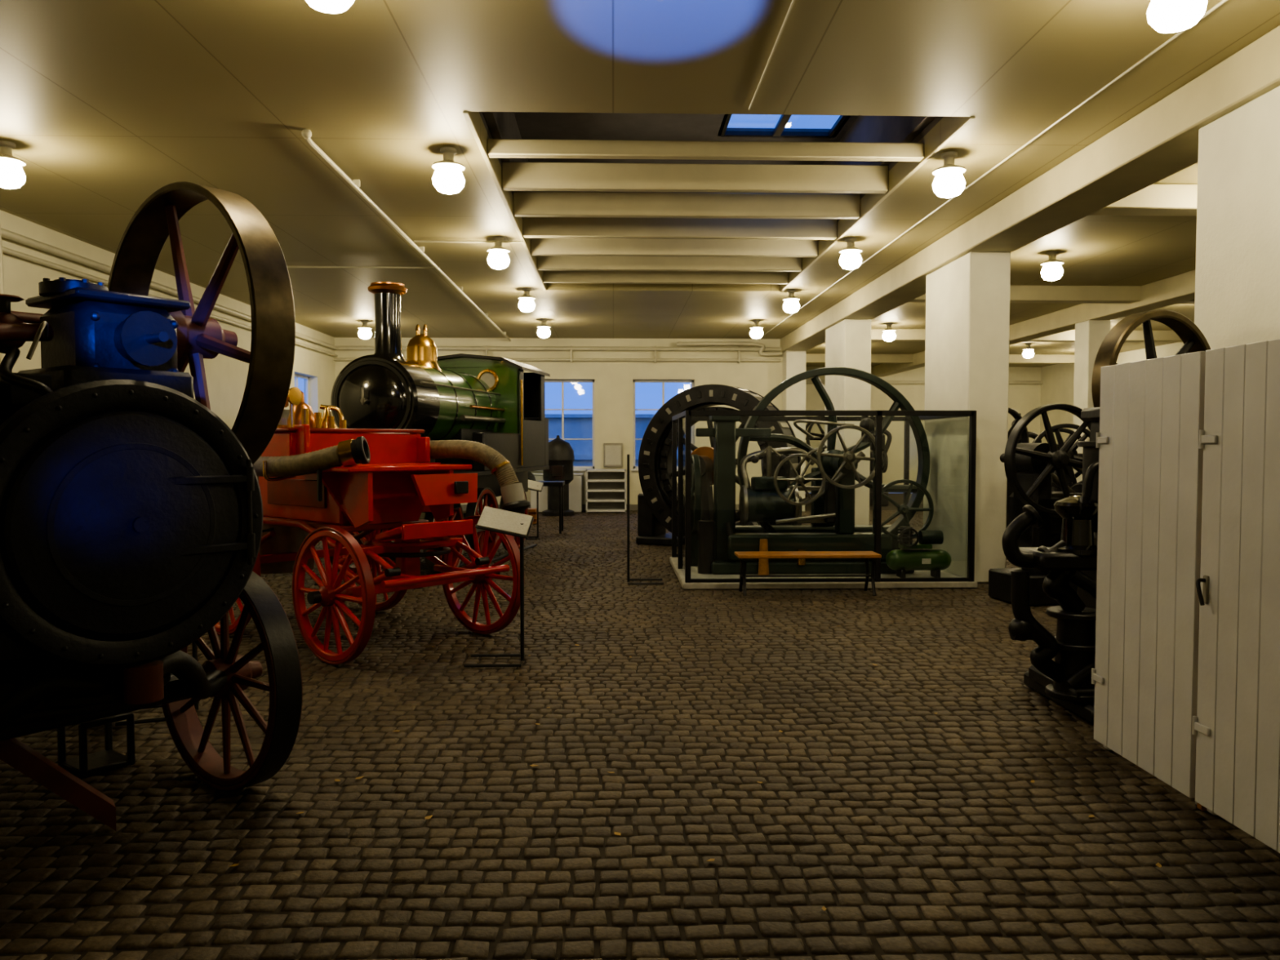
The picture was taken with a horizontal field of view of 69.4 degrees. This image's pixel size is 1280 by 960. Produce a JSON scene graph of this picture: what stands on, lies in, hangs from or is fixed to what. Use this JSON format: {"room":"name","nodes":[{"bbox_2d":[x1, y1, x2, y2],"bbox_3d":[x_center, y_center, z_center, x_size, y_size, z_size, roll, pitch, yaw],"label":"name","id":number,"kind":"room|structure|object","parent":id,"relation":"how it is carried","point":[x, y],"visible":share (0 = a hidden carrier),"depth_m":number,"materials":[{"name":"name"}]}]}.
{"room":"museum","nodes":[
{"label":"museum","id":0,"kind":"room"},
{"bbox_2d":[0,209,335,429],"bbox_3d":[-7.033,-0.841,9.777,0.300,4.120,24.400,0,2,-2],"label":"wall","id":1,"kind":"structure","parent":0,"point":[226,377],"depth_m":14.55,"materials":[{"name":"paint"}]},
{"bbox_2d":[294,373,309,405],"bbox_3d":[-7.394,-1.326,19.910,0.060,1.900,1.500,0,2,-2],"label":"window","id":2,"kind":"structure","parent":1,"relation":"in","point":[296,375],"depth_m":20.57,"materials":[{"name":"white paint"}]},
{"bbox_2d":[0,224,1043,384],"bbox_3d":[-1.626,-1.224,19.429,12.034,3.937,34.706,2,3,35],"label":"pipes","id":3,"kind":"object","parent":1,"relation":"attached to","point":[5,233],"visible":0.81,"depth_m":21.81,"materials":[{"name":"white metal"}]},
{"bbox_2d":[334,337,782,504],"bbox_3d":[-1.890,-1.329,22.295,11.100,4.120,0.350,0,2,-2],"label":"wall","id":4,"kind":"structure","parent":0,"point":[613,380],"depth_m":22.13,"materials":[{"name":"paint"}]},
{"bbox_2d":[537,379,595,471],"bbox_3d":[-1.863,-1.317,22.246,1.650,2.200,0.370,0,2,-2],"label":"window","id":5,"kind":"structure","parent":4,"relation":"in","point":[562,381],"depth_m":22.36,"materials":[{"name":"white paint"}]},
{"bbox_2d":[461,504,738,511],"bbox_3d":[-1.935,0.662,22.186,10.600,0.150,0.020,0,2,-2],"label":"baseboard","id":6,"kind":"structure","parent":4,"relation":"attached to","point":[632,507],"depth_m":22.19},
{"bbox_2d":[603,443,622,466],"bbox_3d":[-0.644,-0.597,22.142,0.460,0.570,0.075,0,2,-2],"label":"notice board","id":7,"kind":"object","parent":4,"relation":"attached to","point":[612,452],"visible":1,"depth_m":22.11,"materials":[{"name":"beige paper"}]},
{"bbox_2d":[631,379,693,471],"bbox_3d":[0.571,-1.319,22.316,1.580,2.200,0.370,0,2,-2],"label":"window","id":8,"kind":"structure","parent":4,"relation":"in","point":[663,381],"depth_m":22.41,"materials":[{"name":"white paint"}]},
{"bbox_2d":[0,493,1279,959],"bbox_3d":[3.298,1.063,14.152,21.000,0.031,32.400,0,2,-2],"label":"floor","id":9,"kind":"structure","parent":0,"point":[921,833],"depth_m":4.15,"materials":[{"name":"stone"}]},
{"bbox_2d":[0,182,302,831],"bbox_3d":[-3.091,0.016,4.335,2.974,2.839,1.830,2,3,36],"label":"engine","id":10,"kind":"object","parent":9,"relation":"on","point":[131,512],"visible":1,"depth_m":3.65,"materials":[{"name":"black paint"}]},
{"bbox_2d":[115,641,199,725],"bbox_3d":[-2.837,0.936,5.446,0.414,0.895,0.344,-1,2,-22],"label":"stand","id":11,"kind":"object","parent":9,"relation":"on","point":[194,646],"visible":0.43,"depth_m":5.32,"materials":[{"name":"metal"}]},
{"bbox_2d":[214,386,530,664],"bbox_3d":[-2.434,0.257,7.849,2.836,2.075,1.946,2,3,40],"label":"fire engine","id":12,"kind":"object","parent":9,"relation":"on","point":[318,480],"visible":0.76,"depth_m":7.38,"materials":[{"name":"red paint"}]},
{"bbox_2d":[314,281,550,589],"bbox_3d":[-2.686,-0.601,12.341,1.900,3.480,4.660,0,2,11],"label":"steam locomotive","id":13,"kind":"object","parent":9,"relation":"on","point":[490,401],"visible":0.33,"depth_m":11.63,"materials":[{"name":"green paint"},{"name":"black iron"},{"name":"brass"}]},
{"bbox_2d":[463,506,533,667],"bbox_3d":[-1.023,0.765,6.758,0.480,1.136,0.344,0,2,-2],"label":"stand","id":14,"kind":"object","parent":9,"relation":"on","point":[491,519],"visible":1,"depth_m":6.75,"materials":[{"name":"metal"}]},
{"bbox_2d":[481,465,564,533],"bbox_3d":[-2.130,0.345,16.772,1.500,1.206,0.700,0,2,-2],"label":"glass-topped table","id":15,"kind":"object","parent":9,"relation":"on","point":[531,476],"visible":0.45,"depth_m":16.49,"materials":[{"name":"black metal"}]},
{"bbox_2d":[513,480,543,539],"bbox_3d":[-1.876,0.479,15.583,0.499,1.020,0.344,0,2,-2],"label":"stand","id":16,"kind":"object","parent":9,"relation":"on","point":[532,485],"visible":0.59,"depth_m":15.58,"materials":[{"name":"metal"}]},
{"bbox_2d":[528,508,537,524],"bbox_3d":[-2.281,0.728,18.580,0.420,0.300,0.310,0,2,-2],"label":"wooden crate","id":17,"kind":"object","parent":9,"relation":"on","point":[532,512],"visible":0.41,"depth_m":18.43,"materials":[{"name":"brown wood"}]},
{"bbox_2d":[530,473,583,511],"bbox_3d":[-1.977,0.298,21.901,1.260,0.900,0.440,0,2,-2],"label":"base cabinet","id":18,"kind":"object","parent":9,"relation":"on","point":[575,485],"visible":0.4,"depth_m":21.71,"materials":[{"name":"paint"}]},
{"bbox_2d":[542,435,574,515],"bbox_3d":[-1.848,-0.112,20.867,0.740,1.800,0.740,0,2,-2],"label":"stove","id":19,"kind":"object","parent":9,"relation":"on","point":[561,452],"visible":0.81,"depth_m":20.63,"materials":[{"name":"black metal"}]},
{"bbox_2d":[585,469,626,512],"bbox_3d":[-0.801,0.249,21.877,0.950,1.000,0.530,0,2,-2],"label":"shelf unit","id":20,"kind":"object","parent":9,"relation":"on","point":[606,489],"visible":1,"depth_m":22.10,"materials":[{"name":"paint"}]},
{"bbox_2d":[626,454,663,584],"bbox_3d":[0.059,0.444,10.631,0.414,1.475,0.344,0,2,-2],"label":"stand","id":21,"kind":"object","parent":9,"relation":"on","point":[628,455],"visible":1,"depth_m":10.62,"materials":[{"name":"metal"}]},
{"bbox_2d":[228,633,1162,911],"bbox_3d":[0.149,1.376,5.605,3.524,0.005,4.922,0,2,-2],"label":"fallen leaves","id":22,"kind":"object","parent":9,"relation":"on","point":[1157,864],"visible":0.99,"depth_m":3.97,"materials":[{"name":"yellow plant"}]},
{"bbox_2d":[635,384,802,550],"bbox_3d":[1.136,-0.219,14.364,2.600,2.520,1.400,1,2,26],"label":"ring alternator","id":23,"kind":"object","parent":9,"relation":"on","point":[655,458],"visible":0.52,"depth_m":14.54,"materials":[{"name":"metal"}]},
{"bbox_2d":[760,456,801,474],"bbox_3d":[2.692,0.107,17.810,0.700,1.600,0.784,0,2,-2],"label":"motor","id":24,"kind":"object","parent":9,"relation":"on","point":[762,461],"visible":0.02,"depth_m":18.06,"materials":[{"name":"metal"}]},
{"bbox_2d":[782,351,806,511],"bbox_3d":[3.665,-1.153,22.036,0.470,3.790,0.500,0,2,-2],"label":"column","id":25,"kind":"structure","parent":9,"relation":"on","point":[793,397],"depth_m":21.75,"materials":[{"name":"paint"}]},
{"bbox_2d":[734,551,881,596],"bbox_3d":[1.771,0.993,9.821,1.500,0.434,0.373,0,2,-2],"label":"wooden bench","id":26,"kind":"object","parent":9,"relation":"on","point":[743,556],"visible":1,"depth_m":9.75,"materials":[{"name":"brown wood"}]},
{"bbox_2d":[669,409,977,589],"bbox_3d":[2.076,0.172,11.379,3.280,1.970,2.420,0,2,-2],"label":"glass display case","id":27,"kind":"object","parent":9,"relation":"on","point":[688,576],"visible":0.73,"depth_m":10.24,"materials":[{"name":"glass"}]},
{"bbox_2d":[690,366,933,574],"bbox_3d":[2.113,-0.162,11.471,3.040,2.490,1.693,0,2,-2],"label":"engine","id":28,"kind":"object","parent":27,"relation":"in","point":[714,544],"visible":0.93,"depth_m":10.99,"materials":[{"name":"metal"}]},
{"bbox_2d":[885,526,951,577],"bbox_3d":[3.199,0.828,10.595,0.756,0.580,0.282,0,2,-2],"label":"air compressor","id":29,"kind":"object","parent":27,"relation":"in","point":[913,557],"visible":1,"depth_m":10.53,"materials":[{"name":"green metal"}]},
{"bbox_2d":[824,319,871,524],"bbox_3d":[3.808,-0.959,17.042,0.470,3.790,1.500,0,2,-2],"label":"column","id":30,"kind":"structure","parent":9,"relation":"on","point":[847,342],"depth_m":16.30,"materials":[{"name":"paint"}]},
{"bbox_2d":[805,421,892,506],"bbox_3d":[5.392,-0.570,24.157,2.282,2.460,1.207,0,2,-2],"label":"engine","id":31,"kind":"object","parent":9,"relation":"on","point":[884,453],"visible":0.17,"depth_m":23.95,"materials":[{"name":"black metal"}]},
{"bbox_2d":[923,251,1010,582],"bbox_3d":[3.971,-0.737,11.348,0.470,3.790,1.500,0,2,-2],"label":"column","id":32,"kind":"structure","parent":9,"relation":"on","point":[966,343],"depth_m":10.66,"materials":[{"name":"paint"}]},
{"bbox_2d":[1006,407,1041,527],"bbox_3d":[6.619,-0.195,17.145,2.092,2.255,1.107,-1,3,-32],"label":"engine","id":33,"kind":"object","parent":9,"relation":"on","point":[1024,438],"visible":0.09,"depth_m":16.86,"materials":[{"name":"black metal"}]},
{"bbox_2d":[988,404,1091,605],"bbox_3d":[4.363,0.236,9.480,1.842,1.990,1.006,0,2,-12],"label":"engine","id":34,"kind":"object","parent":9,"relation":"on","point":[1029,468],"visible":0.31,"depth_m":9.18,"materials":[{"name":"black metal"}]},
{"bbox_2d":[1031,423,1090,491],"bbox_3d":[5.771,0.160,11.582,1.702,1.980,1.006,1,2,18],"label":"engine","id":35,"kind":"object","parent":9,"relation":"on","point":[1073,454],"visible":0.2,"depth_m":11.34,"materials":[{"name":"black metal"}]},
{"bbox_2d":[1073,320,1111,482],"bbox_3d":[8.126,-0.944,16.665,0.400,3.790,0.500,0,2,-2],"label":"column","id":36,"kind":"structure","parent":9,"relation":"on","point":[1090,335],"depth_m":16.46,"materials":[{"name":"paint"}]},
{"bbox_2d":[1001,309,1210,724],"bbox_3d":[2.975,0.149,5.713,1.692,2.458,1.031,0,2,-2],"label":"machine","id":37,"kind":"object","parent":9,"relation":"on","point":[1065,681],"visible":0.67,"depth_m":5.39,"materials":[{"name":"black metal"}]},
{"bbox_2d":[1091,351,1205,804],"bbox_3d":[2.445,0.428,4.434,0.119,2.000,0.825,0,2,-2],"label":"door","id":38,"kind":"structure","parent":9,"relation":"on","point":[1144,673],"depth_m":4.35,"materials":[{"name":"white paint"}]},
{"bbox_2d":[1196,803,1207,811],"bbox_3d":[2.487,0.459,4.009,0.080,1.970,0.040,0,2,-2],"label":"door frame","id":39,"kind":"structure","parent":9,"relation":"on","point":[1200,806],"depth_m":4.03,"materials":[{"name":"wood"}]},
{"bbox_2d":[1192,338,1279,853],"bbox_3d":[2.453,0.462,3.555,0.153,2.000,0.885,0,2,-2],"label":"door","id":40,"kind":"structure","parent":9,"relation":"on","point":[1236,725],"depth_m":3.72,"materials":[{"name":"white paint"}]},
{"bbox_2d":[1194,85,1279,349],"bbox_3d":[4.131,-0.519,5.755,0.470,3.790,1.500,0,2,-2],"label":"column","id":41,"kind":"structure","parent":9,"relation":"on","point":[1237,269],"depth_m":6.00,"materials":[{"name":"paint"}]},
{"bbox_2d":[0,0,1279,367],"bbox_3d":[3.298,-3.691,13.967,21.000,1.250,32.400,0,2,-2],"label":"ceiling","id":42,"kind":"structure","parent":0,"point":[106,105],"depth_m":6.94,"materials":[{"name":"paint"}]},
{"bbox_2d":[0,140,26,189],"bbox_3d":[-5.317,-2.636,7.754,0.280,0.375,0.280,0,2,-2],"label":"ceiling lamp","id":43,"kind":"object","parent":42,"relation":"hanging from","point":[12,175],"depth_m":7.70,"materials":[{"name":"white glass"}]},
{"bbox_2d":[305,0,354,13],"bbox_3d":[-1.544,-2.512,4.563,0.280,0.375,0.280,0,2,-2],"label":"ceiling lamp","id":44,"kind":"object","parent":42,"relation":"hanging from","point":[333,6],"depth_m":4.56,"materials":[{"name":"white glass"}]},
{"bbox_2d":[357,320,372,339],"bbox_3d":[-5.637,-3.072,18.941,0.280,0.375,0.280,0,2,-2],"label":"ceiling lamp","id":45,"kind":"object","parent":42,"relation":"hanging from","point":[365,333],"depth_m":18.86,"materials":[{"name":"white glass"}]},
{"bbox_2d":[431,146,465,194],"bbox_3d":[-1.640,-2.643,7.920,0.280,0.375,0.280,0,2,-2],"label":"ceiling lamp","id":46,"kind":"object","parent":42,"relation":"hanging from","point":[447,178],"depth_m":7.84,"materials":[{"name":"white glass"}]},
{"bbox_2d":[487,237,510,269],"bbox_3d":[-1.739,-2.776,11.355,0.280,0.375,0.280,0,2,-2],"label":"ceiling lamp","id":47,"kind":"object","parent":42,"relation":"hanging from","point":[498,258],"depth_m":11.27,"materials":[{"name":"white glass"}]},
{"bbox_2d":[518,288,535,312],"bbox_3d":[-1.844,-2.920,15.051,0.280,0.375,0.280,0,2,-2],"label":"ceiling lamp","id":48,"kind":"object","parent":42,"relation":"hanging from","point":[526,304],"depth_m":14.97,"materials":[{"name":"white glass"}]},
{"bbox_2d":[537,319,551,337],"bbox_3d":[-1.950,-3.064,18.747,0.280,0.375,0.280,0,2,-2],"label":"ceiling lamp","id":49,"kind":"object","parent":42,"relation":"hanging from","point":[543,331],"depth_m":18.66,"materials":[{"name":"white glass"}]},
{"bbox_2d":[482,111,936,284],"bbox_3d":[0.503,-3.147,11.130,3.850,0.376,8.150,0,2,-2],"label":"ceiling joists","id":50,"kind":"object","parent":42,"relation":"attached to","point":[611,233],"depth_m":10.22,"materials":[{"name":"white paint"}]},
{"bbox_2d":[462,111,975,292],"bbox_3d":[0.503,-2.950,11.138,3.930,0.012,8.150,0,2,-2],"label":"trim","id":51,"kind":"structure","parent":42,"relation":"attached to","point":[466,114],"depth_m":9.02,"materials":[{"name":"paint"}]},
{"bbox_2d":[749,320,763,338],"bbox_3d":[2.378,-3.069,18.871,0.280,0.375,0.280,0,2,-2],"label":"ceiling lamp","id":52,"kind":"object","parent":42,"relation":"hanging from","point":[756,332],"depth_m":18.79,"materials":[{"name":"white glass"}]},
{"bbox_2d":[287,0,1227,341],"bbox_3d":[-1.115,-2.945,11.917,8.460,0.102,20.100,0,2,-2],"label":"conduit","id":53,"kind":"object","parent":42,"relation":"attached to","point":[306,133],"depth_m":8.82,"materials":[{"name":"white metal"}]},
{"bbox_2d":[717,114,851,137],"bbox_3d":[1.648,-4.109,10.425,1.430,0.060,1.300,0,2,-2],"label":"skylight window","id":54,"kind":"structure","parent":42,"relation":"attached to","point":[778,131],"depth_m":11.01,"materials":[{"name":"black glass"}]},
{"bbox_2d":[782,289,799,313],"bbox_3d":[2.484,-2.925,15.175,0.280,0.375,0.280,0,2,-2],"label":"ceiling lamp","id":55,"kind":"object","parent":42,"relation":"hanging from","point":[791,304],"depth_m":15.09,"materials":[{"name":"white glass"}]},
{"bbox_2d":[839,237,862,270],"bbox_3d":[2.593,-2.777,11.379,0.280,0.375,0.280,0,2,-2],"label":"ceiling lamp","id":56,"kind":"object","parent":42,"relation":"hanging from","point":[851,259],"depth_m":11.30,"materials":[{"name":"white glass"}]},
{"bbox_2d":[882,323,895,341],"bbox_3d":[5.215,-3.088,19.352,0.280,0.375,0.280,0,2,-2],"label":"ceiling lamp","id":57,"kind":"object","parent":42,"relation":"hanging from","point":[889,335],"depth_m":19.27,"materials":[{"name":"white glass"}]},
{"bbox_2d":[805,353,1074,364],"bbox_3d":[8.534,-3.418,26.092,9.440,0.240,0.300,0,2,-2],"label":"cross beam","id":58,"kind":"structure","parent":42,"relation":"attached to","point":[811,357],"depth_m":26.00,"materials":[{"name":"paint"}]},
{"bbox_2d":[932,151,965,198],"bbox_3d":[2.688,-2.647,8.043,0.280,0.375,0.280,0,2,-2],"label":"ceiling lamp","id":59,"kind":"object","parent":42,"relation":"hanging from","point":[948,182],"depth_m":7.97,"materials":[{"name":"white glass"}]},
{"bbox_2d":[871,328,1182,342],"bbox_3d":[8.694,-3.200,20.498,9.440,0.240,0.300,0,2,-2],"label":"cross beam","id":60,"kind":"structure","parent":42,"relation":"attached to","point":[901,335],"depth_m":20.37,"materials":[{"name":"paint"}]},
{"bbox_2d":[1022,342,1034,358],"bbox_3d":[9.737,-3.237,23.180,0.280,0.375,0.280,0,2,-2],"label":"ceiling lamp","id":61,"kind":"object","parent":42,"relation":"hanging from","point":[1028,353],"depth_m":23.10,"materials":[{"name":"white glass"}]},
{"bbox_2d":[780,25,1279,352],"bbox_3d":[3.989,-2.751,10.119,0.560,0.330,24.200,0,2,-2],"label":"ceiling beam","id":62,"kind":"structure","parent":42,"relation":"attached to","point":[1161,141],"depth_m":7.96,"materials":[{"name":"white paint"}]},
{"bbox_2d":[871,269,1195,376],"bbox_3d":[8.196,-2.907,14.138,0.400,0.330,32.000,0,2,-2],"label":"ceiling beam","id":63,"kind":"structure","parent":42,"relation":"attached to","point":[1179,288],"depth_m":16.32,"materials":[{"name":"white paint"}]},
{"bbox_2d":[906,284,1195,303],"bbox_3d":[8.854,-2.982,14.905,9.440,0.240,0.300,0,2,-2],"label":"cross beam","id":64,"kind":"structure","parent":42,"relation":"attached to","point":[1018,293],"depth_m":14.71,"materials":[{"name":"paint"}]},
{"bbox_2d":[1040,251,1063,280],"bbox_3d":[5.421,-2.808,12.160,0.280,0.375,0.280,0,2,-2],"label":"ceiling lamp","id":65,"kind":"object","parent":42,"relation":"hanging from","point":[1052,270],"depth_m":12.08,"materials":[{"name":"white glass"}]},
{"bbox_2d":[1088,183,1197,216],"bbox_3d":[9.017,-2.760,9.211,9.440,0.240,0.300,0,2,-2],"label":"cross beam","id":66,"kind":"structure","parent":42,"relation":"attached to","point":[1155,199],"depth_m":8.95,"materials":[{"name":"paint"}]},
{"bbox_2d":[1146,0,1207,33],"bbox_3d":[2.781,-2.521,4.787,0.280,0.375,0.280,0,2,-2],"label":"ceiling lamp","id":67,"kind":"object","parent":42,"relation":"hanging from","point":[1165,16],"depth_m":4.73,"materials":[{"name":"white glass"}]},
{"bbox_2d":[804,366,1040,493],"bbox_3d":[8.285,-1.641,30.309,10.100,4.120,0.200,0,2,-2],"label":"wall","id":68,"kind":"structure","parent":0,"point":[1023,398],"depth_m":30.23,"materials":[{"name":"paint"}]},
{"bbox_2d":[1040,342,1188,444],"bbox_3d":[13.696,-1.016,14.269,0.200,4.120,32.200,0,2,-2],"label":"wall","id":69,"kind":"structure","parent":0,"point":[1057,387],"depth_m":28.78,"materials":[{"name":"paint"}]},
{"label":"outside","id":70,"kind":"structure","parent":0,"visible":0},
{"bbox_3d":[-4.811,0.673,28.322,16.000,0.250,11.200,0,2,-2],"label":"ground","id":71,"kind":"structure","parent":70,"visible":0},
{"bbox_2d":[544,413,684,466],"bbox_3d":[-2.763,-2.424,26.533,12.000,6.020,0.650,0,2,-2],"label":"neighbouring building","id":72,"kind":"structure","parent":71,"relation":"on","point":[575,425],"depth_m":26.43,"materials":[{"name":"blue"}]}
]}

